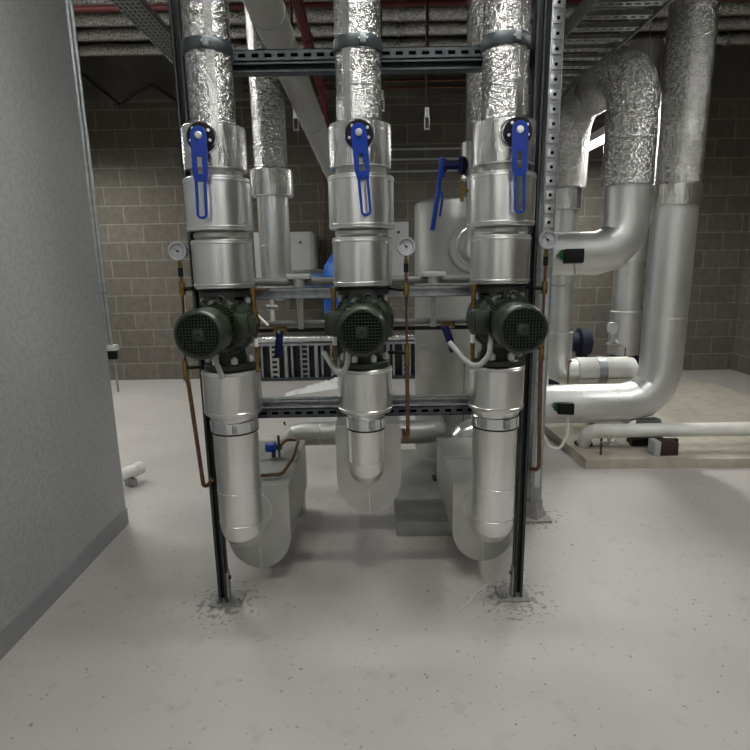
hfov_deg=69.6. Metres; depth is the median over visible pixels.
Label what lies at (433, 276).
bowl
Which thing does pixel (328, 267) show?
vessel
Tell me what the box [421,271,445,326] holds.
tundish
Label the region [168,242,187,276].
pressure gauge
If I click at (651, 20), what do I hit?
rod
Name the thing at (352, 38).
clamp
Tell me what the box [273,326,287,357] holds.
valve
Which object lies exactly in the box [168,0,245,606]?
post
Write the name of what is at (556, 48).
washer
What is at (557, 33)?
washer
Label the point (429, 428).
pipe
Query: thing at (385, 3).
pipe
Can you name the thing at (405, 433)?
pipe
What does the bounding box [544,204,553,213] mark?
washer
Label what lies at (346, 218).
jacket
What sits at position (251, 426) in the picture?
clamp
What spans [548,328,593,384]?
pump
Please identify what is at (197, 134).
bolt
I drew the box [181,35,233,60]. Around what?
clamp
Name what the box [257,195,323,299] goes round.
pipe
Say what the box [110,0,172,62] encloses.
cable tray
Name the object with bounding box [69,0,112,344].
conduit
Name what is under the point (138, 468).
pipe
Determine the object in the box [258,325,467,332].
pipe
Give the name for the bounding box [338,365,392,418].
jacket
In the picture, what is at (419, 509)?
plinth
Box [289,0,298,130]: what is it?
rod
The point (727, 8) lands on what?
pipe
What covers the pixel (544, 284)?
pipe
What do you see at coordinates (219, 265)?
jacket
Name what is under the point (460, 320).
pipe
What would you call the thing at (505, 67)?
foil riser
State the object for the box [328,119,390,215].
valve
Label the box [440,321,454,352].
valve
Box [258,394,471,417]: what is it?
rail
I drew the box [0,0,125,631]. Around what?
wall
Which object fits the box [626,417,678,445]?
support
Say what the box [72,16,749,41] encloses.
pipe
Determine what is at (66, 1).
conduit
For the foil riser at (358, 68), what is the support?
attached to the valve at (362, 147)
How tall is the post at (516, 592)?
4.350 m
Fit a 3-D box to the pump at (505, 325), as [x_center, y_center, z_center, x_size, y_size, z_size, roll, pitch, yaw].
[0.443,-0.173,2.025,0.341,0.309,0.478,-1,12,0]
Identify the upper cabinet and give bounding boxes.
[253,232,318,287]
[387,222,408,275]
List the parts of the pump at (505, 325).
volute casing, motor, fan shadow plate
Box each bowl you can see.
[286,273,310,286]
[421,271,445,284]
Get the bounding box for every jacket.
[182,175,253,239]
[190,239,254,291]
[201,366,262,422]
[250,167,293,198]
[327,172,393,236]
[332,236,392,288]
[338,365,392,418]
[468,169,536,234]
[468,364,524,417]
[469,234,531,286]
[555,187,582,209]
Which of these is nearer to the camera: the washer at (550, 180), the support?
the washer at (550, 180)
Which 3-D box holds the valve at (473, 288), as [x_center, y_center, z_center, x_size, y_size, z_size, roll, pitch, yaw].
[0.392,-0.278,1.952,0.070,0.102,0.167,-1,12,0]
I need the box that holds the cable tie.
[457,584,487,611]
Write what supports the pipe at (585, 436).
on the floor
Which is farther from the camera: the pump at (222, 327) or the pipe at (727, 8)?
the pipe at (727, 8)
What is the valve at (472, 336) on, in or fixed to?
attached to the pump at (505, 325)
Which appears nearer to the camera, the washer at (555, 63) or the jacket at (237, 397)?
the jacket at (237, 397)
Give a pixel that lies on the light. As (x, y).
(596, 138)
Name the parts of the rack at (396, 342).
rail, panel, rail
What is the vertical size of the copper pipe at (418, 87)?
0.028 m
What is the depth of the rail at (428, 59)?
2.06 m
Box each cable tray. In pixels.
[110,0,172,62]
[527,0,673,116]
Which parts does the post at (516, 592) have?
plate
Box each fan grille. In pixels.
[177,314,219,355]
[341,311,382,352]
[502,308,544,350]
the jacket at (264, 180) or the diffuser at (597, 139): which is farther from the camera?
the diffuser at (597, 139)
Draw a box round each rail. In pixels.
[232,46,531,76]
[248,284,518,299]
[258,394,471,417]
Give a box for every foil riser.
[180,0,235,124]
[244,4,287,167]
[333,0,381,120]
[465,0,483,140]
[481,0,531,119]
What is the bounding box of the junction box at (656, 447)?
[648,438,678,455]
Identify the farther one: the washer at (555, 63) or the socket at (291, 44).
the washer at (555, 63)
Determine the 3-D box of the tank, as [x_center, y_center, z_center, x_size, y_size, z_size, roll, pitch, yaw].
[0.566,-0.229,3.591,0.606,1.790,0.606,-1,12,0]
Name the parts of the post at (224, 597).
plate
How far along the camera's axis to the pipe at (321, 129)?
3.60 m
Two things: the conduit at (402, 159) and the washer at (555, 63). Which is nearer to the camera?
the washer at (555, 63)
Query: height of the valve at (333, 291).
0.068 m
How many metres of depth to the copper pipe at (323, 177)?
6.80 m
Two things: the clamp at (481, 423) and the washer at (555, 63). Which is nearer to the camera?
the clamp at (481, 423)
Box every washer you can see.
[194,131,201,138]
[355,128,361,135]
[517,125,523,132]
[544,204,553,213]
[544,218,552,226]
[545,190,554,199]
[546,162,555,171]
[546,176,554,185]
[547,148,556,157]
[548,119,557,128]
[548,133,557,143]
[549,104,558,114]
[550,74,559,84]
[550,89,559,99]
[551,59,560,69]
[552,28,562,38]
[552,44,561,54]
[553,12,562,23]
[554,0,563,7]
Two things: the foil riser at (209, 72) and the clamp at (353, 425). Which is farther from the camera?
the clamp at (353, 425)
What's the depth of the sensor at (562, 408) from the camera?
3.99 m
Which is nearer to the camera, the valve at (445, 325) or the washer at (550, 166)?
the valve at (445, 325)
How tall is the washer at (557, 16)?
0.047 m
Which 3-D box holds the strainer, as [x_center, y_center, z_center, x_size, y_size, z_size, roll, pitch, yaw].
[1.949,0.133,4.728,0.637,0.600,0.267,-1,12,0]
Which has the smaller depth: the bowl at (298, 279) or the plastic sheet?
the bowl at (298, 279)
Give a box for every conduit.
[65,0,108,344]
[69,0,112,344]
[76,69,175,105]
[386,170,457,172]
[391,147,460,149]
[391,158,458,160]
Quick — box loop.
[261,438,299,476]
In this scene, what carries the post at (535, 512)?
on the floor
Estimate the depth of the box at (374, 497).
2.50 m
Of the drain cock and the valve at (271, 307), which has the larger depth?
the drain cock
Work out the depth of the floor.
2.26 m
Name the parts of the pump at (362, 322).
fan shadow plate, volute casing, motor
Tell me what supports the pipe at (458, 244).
attached to the tank
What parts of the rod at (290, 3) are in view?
rod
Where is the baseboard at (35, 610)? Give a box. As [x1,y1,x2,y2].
[0,508,128,659]
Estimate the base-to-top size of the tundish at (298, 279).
0.237 m
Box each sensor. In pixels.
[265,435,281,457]
[544,402,574,449]
[552,248,584,286]
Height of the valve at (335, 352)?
0.098 m
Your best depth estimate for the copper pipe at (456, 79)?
6.39 m
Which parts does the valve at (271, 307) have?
white stem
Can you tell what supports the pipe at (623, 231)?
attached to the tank
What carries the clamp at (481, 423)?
attached to the pipe at (488, 507)
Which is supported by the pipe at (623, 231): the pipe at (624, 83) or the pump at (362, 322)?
the pipe at (624, 83)
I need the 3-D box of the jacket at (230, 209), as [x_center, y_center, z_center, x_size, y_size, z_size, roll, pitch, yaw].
[-0.594,-0.629,2.063,0.252,0.222,0.252,-1,12,0]
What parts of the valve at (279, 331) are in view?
handle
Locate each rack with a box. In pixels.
[250,334,342,380]
[384,333,414,378]
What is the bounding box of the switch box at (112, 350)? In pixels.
[106,344,118,391]
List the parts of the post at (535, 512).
plate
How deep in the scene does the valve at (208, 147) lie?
1.92 m
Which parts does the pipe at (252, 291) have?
drain handle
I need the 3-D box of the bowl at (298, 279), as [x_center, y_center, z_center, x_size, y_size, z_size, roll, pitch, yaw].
[-0.327,-0.399,2.321,0.100,0.072,0.060,-1,12,0]
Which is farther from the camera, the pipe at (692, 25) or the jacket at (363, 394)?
the pipe at (692, 25)
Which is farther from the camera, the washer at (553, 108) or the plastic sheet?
the plastic sheet
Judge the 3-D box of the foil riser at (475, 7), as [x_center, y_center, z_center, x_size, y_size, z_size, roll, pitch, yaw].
[0.545,-2.312,2.584,0.184,2.250,0.184,-1,12,0]
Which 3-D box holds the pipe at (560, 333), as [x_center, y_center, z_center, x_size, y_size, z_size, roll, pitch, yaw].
[1.596,-0.635,4.572,0.270,1.462,0.226,-1,12,0]
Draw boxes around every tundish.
[286,273,310,328]
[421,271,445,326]
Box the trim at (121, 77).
[75,45,749,103]
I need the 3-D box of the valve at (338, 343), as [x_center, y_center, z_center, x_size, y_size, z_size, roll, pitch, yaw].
[-0.168,-0.149,2.374,0.060,0.133,0.085,-1,12,0]
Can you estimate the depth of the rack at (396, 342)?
7.06 m
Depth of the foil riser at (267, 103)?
3.17 m
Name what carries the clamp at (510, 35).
attached to the foil riser at (505, 67)
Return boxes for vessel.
[323,254,345,352]
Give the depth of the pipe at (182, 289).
2.17 m
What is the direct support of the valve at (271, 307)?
on the pipe at (460, 320)
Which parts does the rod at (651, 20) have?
suspension rod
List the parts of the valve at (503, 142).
notch plate, hand lever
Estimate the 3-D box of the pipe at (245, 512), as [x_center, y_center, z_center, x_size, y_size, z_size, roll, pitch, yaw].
[-0.575,0.452,2.344,0.188,0.600,0.295,-1,12,0]
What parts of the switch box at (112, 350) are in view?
white lid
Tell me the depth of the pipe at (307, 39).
3.65 m
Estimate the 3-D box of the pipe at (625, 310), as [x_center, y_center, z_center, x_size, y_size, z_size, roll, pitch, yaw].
[2.532,-1.634,5.287,0.300,2.890,0.300,-1,12,0]
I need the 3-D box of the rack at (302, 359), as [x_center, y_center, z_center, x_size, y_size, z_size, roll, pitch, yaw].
[-1.014,-0.239,7.099,1.180,0.599,0.203,-1,12,0]
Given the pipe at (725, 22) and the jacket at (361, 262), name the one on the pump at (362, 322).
the jacket at (361, 262)
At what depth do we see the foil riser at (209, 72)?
1.90 m
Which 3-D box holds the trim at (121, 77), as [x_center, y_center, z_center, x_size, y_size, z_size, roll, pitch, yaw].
[0.236,-3.653,6.460,9.000,0.600,0.120,-1,12,0]
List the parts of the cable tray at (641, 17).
rail, rail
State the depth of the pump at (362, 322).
1.95 m
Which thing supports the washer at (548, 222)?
in the post at (535, 512)
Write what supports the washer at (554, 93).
in the post at (535, 512)
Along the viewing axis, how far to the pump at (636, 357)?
5.55 m
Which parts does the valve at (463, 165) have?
hand lever, stem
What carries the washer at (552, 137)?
in the post at (535, 512)
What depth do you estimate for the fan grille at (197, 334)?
1.79 m
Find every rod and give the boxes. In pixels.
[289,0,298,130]
[380,0,383,110]
[424,0,429,129]
[648,20,651,56]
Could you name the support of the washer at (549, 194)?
in the post at (535, 512)
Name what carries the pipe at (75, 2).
hanging from the ceiling
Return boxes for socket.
[249,0,285,31]
[260,24,294,48]
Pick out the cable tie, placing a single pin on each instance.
(480, 589)
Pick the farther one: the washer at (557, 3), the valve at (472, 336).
the washer at (557, 3)
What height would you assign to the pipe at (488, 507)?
0.600 m
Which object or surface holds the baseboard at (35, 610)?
attached to the wall at (61, 482)
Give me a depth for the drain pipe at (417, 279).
2.35 m
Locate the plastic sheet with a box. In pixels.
[285,377,337,395]
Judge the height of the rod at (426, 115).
1.960 m
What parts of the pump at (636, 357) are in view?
motor and volute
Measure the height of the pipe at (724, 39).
0.874 m
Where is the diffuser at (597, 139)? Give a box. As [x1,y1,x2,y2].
[588,111,659,149]
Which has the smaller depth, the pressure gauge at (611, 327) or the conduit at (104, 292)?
the conduit at (104, 292)
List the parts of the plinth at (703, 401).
stem, pipe bracket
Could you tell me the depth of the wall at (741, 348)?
7.00 m
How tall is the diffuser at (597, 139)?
0.024 m
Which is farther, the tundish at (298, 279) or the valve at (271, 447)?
the valve at (271, 447)
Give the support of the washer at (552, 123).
in the post at (535, 512)
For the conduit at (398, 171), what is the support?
attached to the wall at (135, 147)
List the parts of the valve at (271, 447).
dark stem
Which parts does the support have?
plate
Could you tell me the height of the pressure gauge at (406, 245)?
0.131 m
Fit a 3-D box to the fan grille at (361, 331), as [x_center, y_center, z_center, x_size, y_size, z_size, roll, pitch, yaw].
[-0.043,-0.142,1.792,0.141,0.141,0.004,-1,12,0]
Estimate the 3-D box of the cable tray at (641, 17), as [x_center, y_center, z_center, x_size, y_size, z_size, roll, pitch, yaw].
[1.536,-3.077,4.062,0.560,1.390,4.600,-1,12,0]
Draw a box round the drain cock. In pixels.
[458,181,468,201]
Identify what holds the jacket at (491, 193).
on the jacket at (496, 260)
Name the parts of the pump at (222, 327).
fan shadow plate, motor, volute casing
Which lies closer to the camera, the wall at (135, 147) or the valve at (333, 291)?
the valve at (333, 291)
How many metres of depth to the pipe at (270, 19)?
2.92 m
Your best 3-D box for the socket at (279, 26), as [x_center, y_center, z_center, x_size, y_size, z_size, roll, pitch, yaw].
[-0.479,-1.617,2.404,0.166,0.166,0.037,-1,12,0]
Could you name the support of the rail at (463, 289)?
attached to the post at (224, 597)
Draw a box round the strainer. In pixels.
[567,356,637,424]
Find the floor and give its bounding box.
[0,370,749,749]
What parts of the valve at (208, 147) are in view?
hand lever, notch plate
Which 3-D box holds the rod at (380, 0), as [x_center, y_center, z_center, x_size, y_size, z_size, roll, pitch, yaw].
[0.036,-2.809,3.806,0.037,1.760,0.032,-1,12,0]
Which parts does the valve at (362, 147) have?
notch plate, hand lever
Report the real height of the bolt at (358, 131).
0.025 m
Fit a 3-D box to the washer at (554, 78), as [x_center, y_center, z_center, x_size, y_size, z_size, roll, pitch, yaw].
[0.902,-1.478,2.702,0.047,0.047,0.008,-1,12,0]
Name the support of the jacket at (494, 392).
attached to the pipe at (488, 507)
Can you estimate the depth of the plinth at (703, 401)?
4.29 m
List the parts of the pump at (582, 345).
motor and volute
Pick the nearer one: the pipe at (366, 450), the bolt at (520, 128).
the bolt at (520, 128)
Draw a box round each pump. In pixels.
[174,290,259,379]
[321,288,393,376]
[447,286,547,368]
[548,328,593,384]
[609,354,638,365]
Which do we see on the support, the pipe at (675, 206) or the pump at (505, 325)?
the pipe at (675, 206)
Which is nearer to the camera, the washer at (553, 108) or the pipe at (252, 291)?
the pipe at (252, 291)
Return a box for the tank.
[415,196,481,480]
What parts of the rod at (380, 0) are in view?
rod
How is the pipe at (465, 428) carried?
attached to the pipe at (429, 428)
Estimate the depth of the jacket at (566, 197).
4.30 m
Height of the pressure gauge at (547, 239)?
0.131 m
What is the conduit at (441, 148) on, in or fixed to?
attached to the wall at (135, 147)
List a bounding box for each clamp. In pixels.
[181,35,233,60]
[210,415,258,436]
[333,32,382,56]
[346,414,385,432]
[471,411,519,431]
[481,29,531,55]
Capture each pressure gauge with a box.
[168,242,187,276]
[397,237,414,271]
[537,230,556,265]
[605,322,625,356]
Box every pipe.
[68,0,332,5]
[69,0,749,11]
[70,1,749,26]
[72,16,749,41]
[73,21,749,56]
[121,461,145,486]
[178,277,213,487]
[212,416,272,546]
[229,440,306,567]
[243,0,335,179]
[243,78,465,84]
[244,86,465,91]
[254,275,469,286]
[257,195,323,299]
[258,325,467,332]
[260,317,466,326]
[281,415,445,516]
[291,0,329,128]
[300,114,324,133]
[321,109,326,351]
[348,416,384,483]
[388,272,409,438]
[447,180,473,271]
[448,419,472,436]
[463,414,516,542]
[525,266,547,471]
[545,182,703,422]
[547,209,579,383]
[552,183,652,275]
[556,47,659,188]
[574,422,749,447]
[607,39,664,355]
[654,0,720,185]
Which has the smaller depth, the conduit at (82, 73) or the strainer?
the strainer
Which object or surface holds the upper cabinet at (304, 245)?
attached to the wall at (135, 147)
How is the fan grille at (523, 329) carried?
attached to the pump at (505, 325)
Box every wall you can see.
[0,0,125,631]
[71,15,749,379]
[731,213,749,374]
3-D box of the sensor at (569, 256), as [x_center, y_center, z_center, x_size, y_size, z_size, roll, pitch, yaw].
[1.159,-0.668,3.374,0.263,0.233,0.087,1,12,11]
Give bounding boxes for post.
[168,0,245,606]
[495,0,547,601]
[526,0,565,522]
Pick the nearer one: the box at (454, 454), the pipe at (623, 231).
the box at (454, 454)
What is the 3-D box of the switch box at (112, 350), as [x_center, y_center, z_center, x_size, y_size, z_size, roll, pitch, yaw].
[-1.475,-0.037,3.062,0.055,0.271,0.045,-1,12,0]
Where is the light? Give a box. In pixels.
[588,126,604,150]
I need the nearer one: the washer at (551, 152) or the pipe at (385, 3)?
the washer at (551, 152)
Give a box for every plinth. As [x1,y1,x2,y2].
[394,449,452,535]
[544,380,749,468]
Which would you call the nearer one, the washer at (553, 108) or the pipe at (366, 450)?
the pipe at (366, 450)
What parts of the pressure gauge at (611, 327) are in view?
stem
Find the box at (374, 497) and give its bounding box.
[335,391,400,512]
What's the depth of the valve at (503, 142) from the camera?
1.92 m
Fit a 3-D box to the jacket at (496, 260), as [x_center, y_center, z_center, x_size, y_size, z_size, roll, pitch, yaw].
[0.486,-0.446,2.105,0.233,0.191,0.233,-1,12,0]
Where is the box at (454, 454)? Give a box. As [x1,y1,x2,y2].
[437,437,513,560]
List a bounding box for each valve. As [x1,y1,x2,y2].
[181,121,247,218]
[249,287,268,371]
[266,299,277,320]
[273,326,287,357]
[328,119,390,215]
[330,287,340,310]
[332,336,337,367]
[332,338,339,356]
[430,139,476,230]
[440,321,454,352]
[469,284,478,310]
[470,331,474,362]
[471,116,535,213]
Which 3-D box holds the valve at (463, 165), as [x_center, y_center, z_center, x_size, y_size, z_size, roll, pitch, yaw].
[0.486,-0.994,2.859,0.396,0.443,0.232,-1,12,0]
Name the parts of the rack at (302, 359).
rail, rail, panel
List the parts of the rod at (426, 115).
rod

